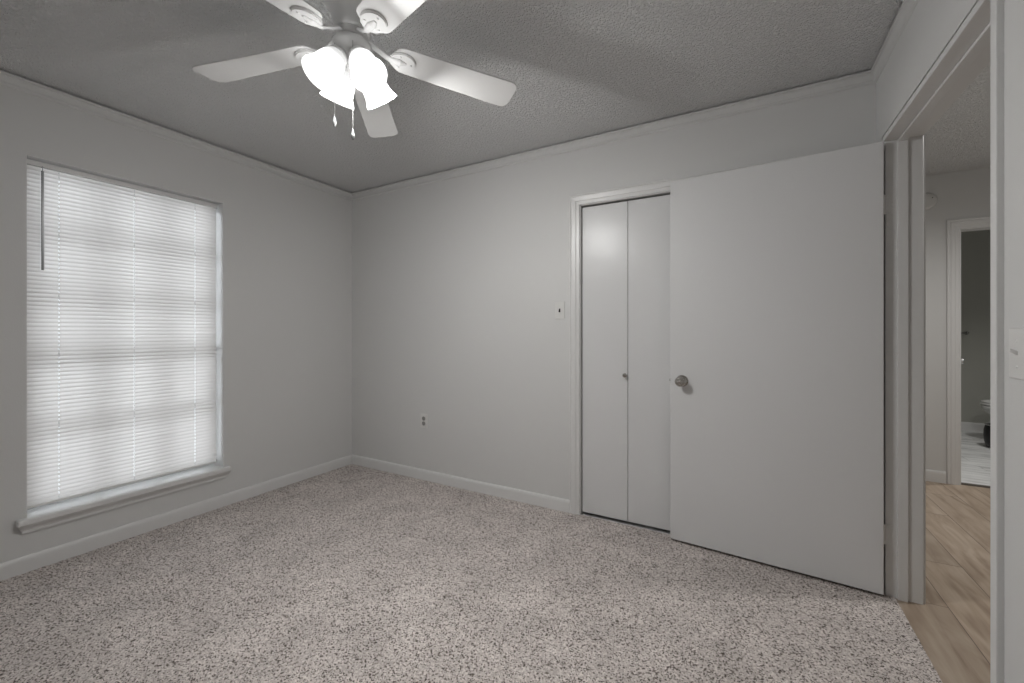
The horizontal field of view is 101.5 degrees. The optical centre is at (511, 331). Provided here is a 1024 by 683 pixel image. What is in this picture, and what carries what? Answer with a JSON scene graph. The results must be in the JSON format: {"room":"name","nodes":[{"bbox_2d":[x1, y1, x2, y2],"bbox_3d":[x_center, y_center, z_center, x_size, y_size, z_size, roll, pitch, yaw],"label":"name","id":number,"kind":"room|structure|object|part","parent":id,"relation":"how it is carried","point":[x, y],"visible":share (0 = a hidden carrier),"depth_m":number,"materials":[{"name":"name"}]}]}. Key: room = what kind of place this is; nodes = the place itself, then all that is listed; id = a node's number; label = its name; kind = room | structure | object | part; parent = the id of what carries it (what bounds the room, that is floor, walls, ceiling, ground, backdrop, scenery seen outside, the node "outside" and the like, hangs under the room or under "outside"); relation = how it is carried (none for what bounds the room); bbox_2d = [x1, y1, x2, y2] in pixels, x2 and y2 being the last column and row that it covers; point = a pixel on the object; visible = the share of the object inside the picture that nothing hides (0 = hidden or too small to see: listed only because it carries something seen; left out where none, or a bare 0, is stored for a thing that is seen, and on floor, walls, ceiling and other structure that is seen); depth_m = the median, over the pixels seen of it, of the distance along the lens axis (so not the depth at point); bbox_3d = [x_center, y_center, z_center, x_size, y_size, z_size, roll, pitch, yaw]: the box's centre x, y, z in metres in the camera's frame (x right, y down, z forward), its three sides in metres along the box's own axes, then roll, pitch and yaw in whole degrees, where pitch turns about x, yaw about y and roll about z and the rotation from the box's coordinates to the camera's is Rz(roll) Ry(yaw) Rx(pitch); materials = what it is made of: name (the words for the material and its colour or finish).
{"room":"empty bedroom","nodes":[
{"label":"empty bedroom","id":0,"kind":"room"},
{"bbox_2d":[0,84,351,562],"bbox_3d":[-2.308,0.016,2.450,0.190,2.540,3.453,0,0,29],"label":"wall","id":1,"kind":"structure","parent":0,"point":[288,243],"depth_m":2.95,"materials":[{"name":"white paint"}]},
{"bbox_2d":[15,464,231,527],"bbox_3d":[-2.227,0.936,2.486,0.164,0.033,0.969,0,0,29],"label":"window sill","id":2,"kind":"structure","parent":1,"relation":"attached to","point":[52,511],"depth_m":2.37,"materials":[{"name":"white paint"}]},
{"bbox_2d":[18,471,229,533],"bbox_3d":[-2.177,0.973,2.458,0.030,0.042,0.961,0,0,29],"label":"apron","id":3,"kind":"object","parent":1,"relation":"attached to","point":[26,529],"visible":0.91,"depth_m":2.36,"materials":[{"name":"white paint"}]},
{"bbox_2d":[26,154,223,516],"bbox_3d":[-2.271,0.021,2.512,0.184,1.806,0.899,0,0,29],"label":"window","id":4,"kind":"structure","parent":1,"relation":"in","point":[58,173],"depth_m":2.86,"materials":[{"name":"grey plastic"}]},
{"bbox_2d":[27,159,216,508],"bbox_3d":[-2.240,0.011,2.489,0.042,1.770,0.876,0,0,29],"label":"window blind","id":5,"kind":"object","parent":4,"relation":"attached to","point":[96,224],"visible":0.93,"depth_m":2.41,"materials":[{"name":"white plastic"}]},
{"bbox_3d":[-2.247,0.889,2.491,0.024,0.014,0.873,0,0,29],"label":"rail","id":6,"kind":"part","parent":5,"relation":"part of","materials":[{"name":"white plastic"}]},
{"bbox_2d":[0,455,351,580],"bbox_3d":[-2.228,1.157,2.383,0.014,0.098,3.213,0,0,29],"label":"baseboard","id":7,"kind":"structure","parent":1,"relation":"attached to","point":[21,565],"depth_m":2.50,"materials":[{"name":"white paint"}]},
{"bbox_2d":[0,70,351,200],"bbox_3d":[-2.224,-1.216,2.381,0.024,0.058,3.213,0,0,29],"label":"crown molding","id":8,"kind":"structure","parent":1,"relation":"attached to","point":[7,79],"depth_m":2.50,"materials":[{"name":"white paint"}]},
{"bbox_2d":[0,431,989,682],"bbox_3d":[1.618,1.236,2.796,6.717,0.100,7.900,0,0,29],"label":"floor","id":9,"kind":"structure","parent":0,"point":[352,573],"depth_m":1.83,"materials":[{"name":"carpet"}]},
{"bbox_2d":[961,482,989,487],"bbox_3d":[3.813,1.188,3.116,0.690,0.009,0.040,0,0,29],"label":"threshold","id":10,"kind":"object","parent":9,"relation":"on","point":[967,484],"visible":0.5,"depth_m":3.23,"materials":[{"name":"grey"}]},
{"bbox_2d":[980,400,989,413],"bbox_3d":[5.446,0.798,4.396,0.728,0.775,0.480,0,0,29],"label":"toilet","id":11,"kind":"object","parent":9,"relation":"on","point":[985,404],"visible":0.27,"depth_m":4.53,"materials":[{"name":"white ceramic"}]},
{"bbox_3d":[5.363,0.991,4.443,0.530,0.390,0.370,0,0,29],"label":"bowl","id":12,"kind":"part","parent":11,"relation":"part of","materials":[{"name":"white ceramic"}]},
{"bbox_2d":[983,422,989,447],"bbox_3d":[4.983,1.068,4.278,0.220,0.248,0.220,0,0,29],"label":"waste bin","id":13,"kind":"object","parent":9,"relation":"on","point":[986,431],"visible":0.2,"depth_m":4.30,"materials":[{"name":"black plastic"}]},
{"bbox_2d":[0,0,989,192],"bbox_3d":[0.577,-1.304,1.903,5.757,0.100,5.324,0,0,29],"label":"ceiling","id":14,"kind":"structure","parent":0,"point":[579,69],"depth_m":1.99,"materials":[{"name":"white paint"}]},
{"bbox_2d":[192,0,516,139],"bbox_3d":[-0.620,-0.972,1.521,1.276,0.565,1.218,0,0,29],"label":"ceiling fan","id":15,"kind":"object","parent":14,"relation":"hanging from","point":[346,67],"visible":1,"depth_m":1.57,"materials":[{"name":"white"}]},
{"bbox_3d":[-0.989,-1.050,1.639,0.512,0.006,0.148,-3,9,11],"label":"blade","id":16,"kind":"part","parent":15,"relation":"part of","materials":[{"name":"white wood"}]},
{"bbox_3d":[-0.791,-1.050,1.212,0.148,0.006,0.512,11,9,28],"label":"blade","id":17,"kind":"part","parent":15,"relation":"part of","materials":[{"name":"white wood"}]},
{"bbox_3d":[-0.722,-1.071,1.586,0.216,0.050,0.088,-3,9,11],"label":"blade arm","id":18,"kind":"part","parent":15,"relation":"part of","materials":[{"name":"white metal"}]},
{"bbox_3d":[-0.658,-1.071,1.450,0.088,0.050,0.216,11,9,28],"label":"blade arm","id":19,"kind":"part","parent":15,"relation":"part of","materials":[{"name":"white metal"}]},
{"bbox_3d":[-0.670,-0.945,1.488,0.131,0.154,0.148,0,0,29],"label":"lamp shade","id":20,"kind":"part","parent":15,"relation":"part of","materials":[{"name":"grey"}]},
{"bbox_3d":[-0.671,-0.945,1.636,0.148,0.154,0.131,0,0,29],"label":"lamp shade","id":21,"kind":"part","parent":15,"relation":"part of","materials":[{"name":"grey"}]},
{"bbox_3d":[-0.572,-0.888,1.504,0.002,0.323,0.002,0,0,7],"label":"pull chain","id":22,"kind":"part","parent":15,"relation":"part of","materials":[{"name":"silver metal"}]},
{"bbox_3d":[-0.542,-0.978,1.512,0.048,0.053,0.040,0,0,29],"label":"bulb","id":23,"kind":"part","parent":15,"relation":"part of","materials":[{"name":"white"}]},
{"bbox_3d":[-0.522,-0.945,1.488,0.148,0.154,0.131,0,0,29],"label":"lamp shade","id":24,"kind":"part","parent":15,"relation":"part of","materials":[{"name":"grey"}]},
{"bbox_3d":[-0.509,-1.071,1.469,0.088,0.050,0.216,14,-6,-43],"label":"blade arm","id":25,"kind":"part","parent":15,"relation":"part of","materials":[{"name":"white metal"}]},
{"bbox_3d":[-0.644,-1.050,1.960,0.148,0.006,0.512,-10,-2,-7],"label":"blade","id":26,"kind":"part","parent":15,"relation":"part of","materials":[{"name":"white wood"}]},
{"bbox_3d":[-0.523,-0.945,1.636,0.131,0.154,0.148,0,0,29],"label":"lamp shade","id":27,"kind":"part","parent":15,"relation":"part of","materials":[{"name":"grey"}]},
{"bbox_3d":[-0.324,-1.050,1.269,0.148,0.006,0.512,14,-6,-43],"label":"blade","id":28,"kind":"part","parent":15,"relation":"part of","materials":[{"name":"white"}]},
{"bbox_3d":[-0.481,-1.071,1.617,0.216,0.050,0.088,4,-12,-25],"label":"blade arm","id":29,"kind":"part","parent":15,"relation":"part of","materials":[{"name":"white metal"}]},
{"bbox_3d":[-0.233,-1.050,1.731,0.512,0.006,0.148,4,-12,-25],"label":"blade","id":30,"kind":"part","parent":15,"relation":"part of","materials":[{"name":"white wood"}]},
{"bbox_2d":[352,84,875,499],"bbox_3d":[0.174,0.016,2.945,3.654,2.540,0.120,0,0,29],"label":"wall","id":31,"kind":"structure","parent":0,"point":[457,283],"depth_m":3.05,"materials":[{"name":"white paint"}]},
{"bbox_2d":[420,413,426,427],"bbox_3d":[-0.710,0.716,3.368,0.070,0.115,0.009,0,0,29],"label":"wall outlet","id":32,"kind":"object","parent":31,"relation":"attached to","point":[423,417],"visible":1,"depth_m":3.36,"materials":[{"name":"white plastic"}]},
{"bbox_2d":[352,455,568,512],"bbox_3d":[-0.535,1.157,3.267,2.101,0.098,0.014,0,0,29],"label":"baseboard","id":33,"kind":"structure","parent":31,"relation":"attached to","point":[559,504],"depth_m":3.14,"materials":[{"name":"white paint"}]},
{"bbox_2d":[555,302,564,318],"bbox_3d":[0.316,-0.144,2.787,0.070,0.115,0.017,0,0,29],"label":"light switch","id":34,"kind":"object","parent":31,"relation":"attached to","point":[559,306],"visible":1,"depth_m":2.79,"materials":[{"name":"white plastic"}]},
{"bbox_2d":[352,70,875,200],"bbox_3d":[0.139,-1.216,2.882,3.654,0.058,0.024,0,0,29],"label":"crown molding","id":35,"kind":"structure","parent":31,"relation":"attached to","point":[865,78],"depth_m":2.49,"materials":[{"name":"white paint"}]},
{"bbox_2d":[583,195,669,530],"bbox_3d":[0.981,0.181,2.443,1.194,1.986,0.060,0,0,29],"label":"door","id":36,"kind":"structure","parent":31,"relation":"in","point":[626,244],"depth_m":2.60,"materials":[{"name":"white paint"}]},
{"bbox_3d":[0.596,0.181,2.677,0.293,1.986,0.030,0,0,29],"label":"panel","id":37,"kind":"part","parent":36,"relation":"part of","materials":[{"name":"white paint"}]},
{"bbox_3d":[0.856,0.181,2.531,0.297,1.986,0.030,0,0,29],"label":"panel","id":38,"kind":"part","parent":36,"relation":"part of","materials":[{"name":"white paint"}]},
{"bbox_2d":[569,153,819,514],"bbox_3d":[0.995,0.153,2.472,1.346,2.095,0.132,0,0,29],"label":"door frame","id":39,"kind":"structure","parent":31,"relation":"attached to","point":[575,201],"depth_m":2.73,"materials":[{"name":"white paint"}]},
{"bbox_2d":[876,0,1023,682],"bbox_3d":[1.493,0.016,1.423,0.135,2.540,5.384,0,0,29],"label":"wall","id":40,"kind":"structure","parent":0,"point":[932,24],"depth_m":0.98,"materials":[{"name":"white paint"}]},
{"bbox_2d":[871,0,918,82],"bbox_3d":[0.941,-1.216,0.603,0.024,0.058,3.213,0,0,29],"label":"crown molding","id":41,"kind":"structure","parent":40,"relation":"attached to","point":[907,7],"depth_m":1.72,"materials":[{"name":"white paint"}]},
{"bbox_2d":[883,0,1003,682],"bbox_3d":[1.502,0.004,1.440,0.162,2.393,1.096,0,0,29],"label":"door frame","id":42,"kind":"structure","parent":40,"relation":"attached to","point":[967,53],"depth_m":1.83,"materials":[{"name":"white paint"}]},
{"bbox_2d":[670,141,894,594],"bbox_3d":[1.299,0.161,2.121,0.964,2.026,0.143,0,0,34],"label":"door","id":43,"kind":"structure","parent":42,"relation":"attached to","point":[777,268],"depth_m":2.08,"materials":[{"name":"white paint"}]},
{"bbox_3d":[0.936,0.274,2.320,0.066,0.066,0.064,0,0,34],"label":"knob","id":44,"kind":"part","parent":43,"relation":"part of","materials":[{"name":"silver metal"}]},
{"bbox_2d":[1009,328,1023,379],"bbox_3d":[1.137,0.049,0.946,0.017,0.115,0.070,0,0,29],"label":"light switch","id":45,"kind":"object","parent":40,"relation":"attached to","point":[1016,335],"visible":1,"depth_m":0.94,"materials":[{"name":"white plastic"}]},
{"bbox_2d":[926,167,989,472],"bbox_3d":[4.076,0.016,2.997,2.828,2.540,0.110,0,0,29],"label":"wall","id":46,"kind":"structure","parent":0,"point":[960,194],"depth_m":3.32,"materials":[{"name":"white paint"}]},
{"bbox_2d":[926,193,937,208],"bbox_3d":[3.315,-1.049,3.346,0.132,0.132,0.026,0,0,29],"label":"smoke detector","id":47,"kind":"object","parent":46,"relation":"attached to","point":[931,199],"visible":0.57,"depth_m":3.33,"materials":[{"name":"white plastic"}]},
{"bbox_2d":[926,469,946,483],"bbox_3d":[3.116,1.153,3.465,0.696,0.105,0.014,0,0,29],"label":"baseboard","id":48,"kind":"structure","parent":46,"relation":"attached to","point":[931,475],"depth_m":3.32,"materials":[{"name":"white paint"}]},
{"bbox_2d":[947,216,989,484],"bbox_3d":[3.822,0.156,3.131,0.854,2.072,0.130,0,0,29],"label":"door frame","id":49,"kind":"structure","parent":46,"relation":"attached to","point":[954,225],"depth_m":3.27,"materials":[{"name":"white paint"}]},
{"bbox_2d":[961,230,989,422],"bbox_3d":[4.905,0.016,4.037,2.400,2.540,2.516,0,0,29],"label":"wall","id":50,"kind":"structure","parent":0,"point":[975,245],"depth_m":5.01,"materials":[{"name":"grey paint"}]},
{"bbox_2d":[961,422,984,431],"bbox_3d":[5.469,1.146,5.041,2.200,0.120,0.014,0,0,29],"label":"baseboard","id":51,"kind":"structure","parent":50,"relation":"attached to","point":[965,426],"depth_m":5.01,"materials":[{"name":"white paint"}]}
]}

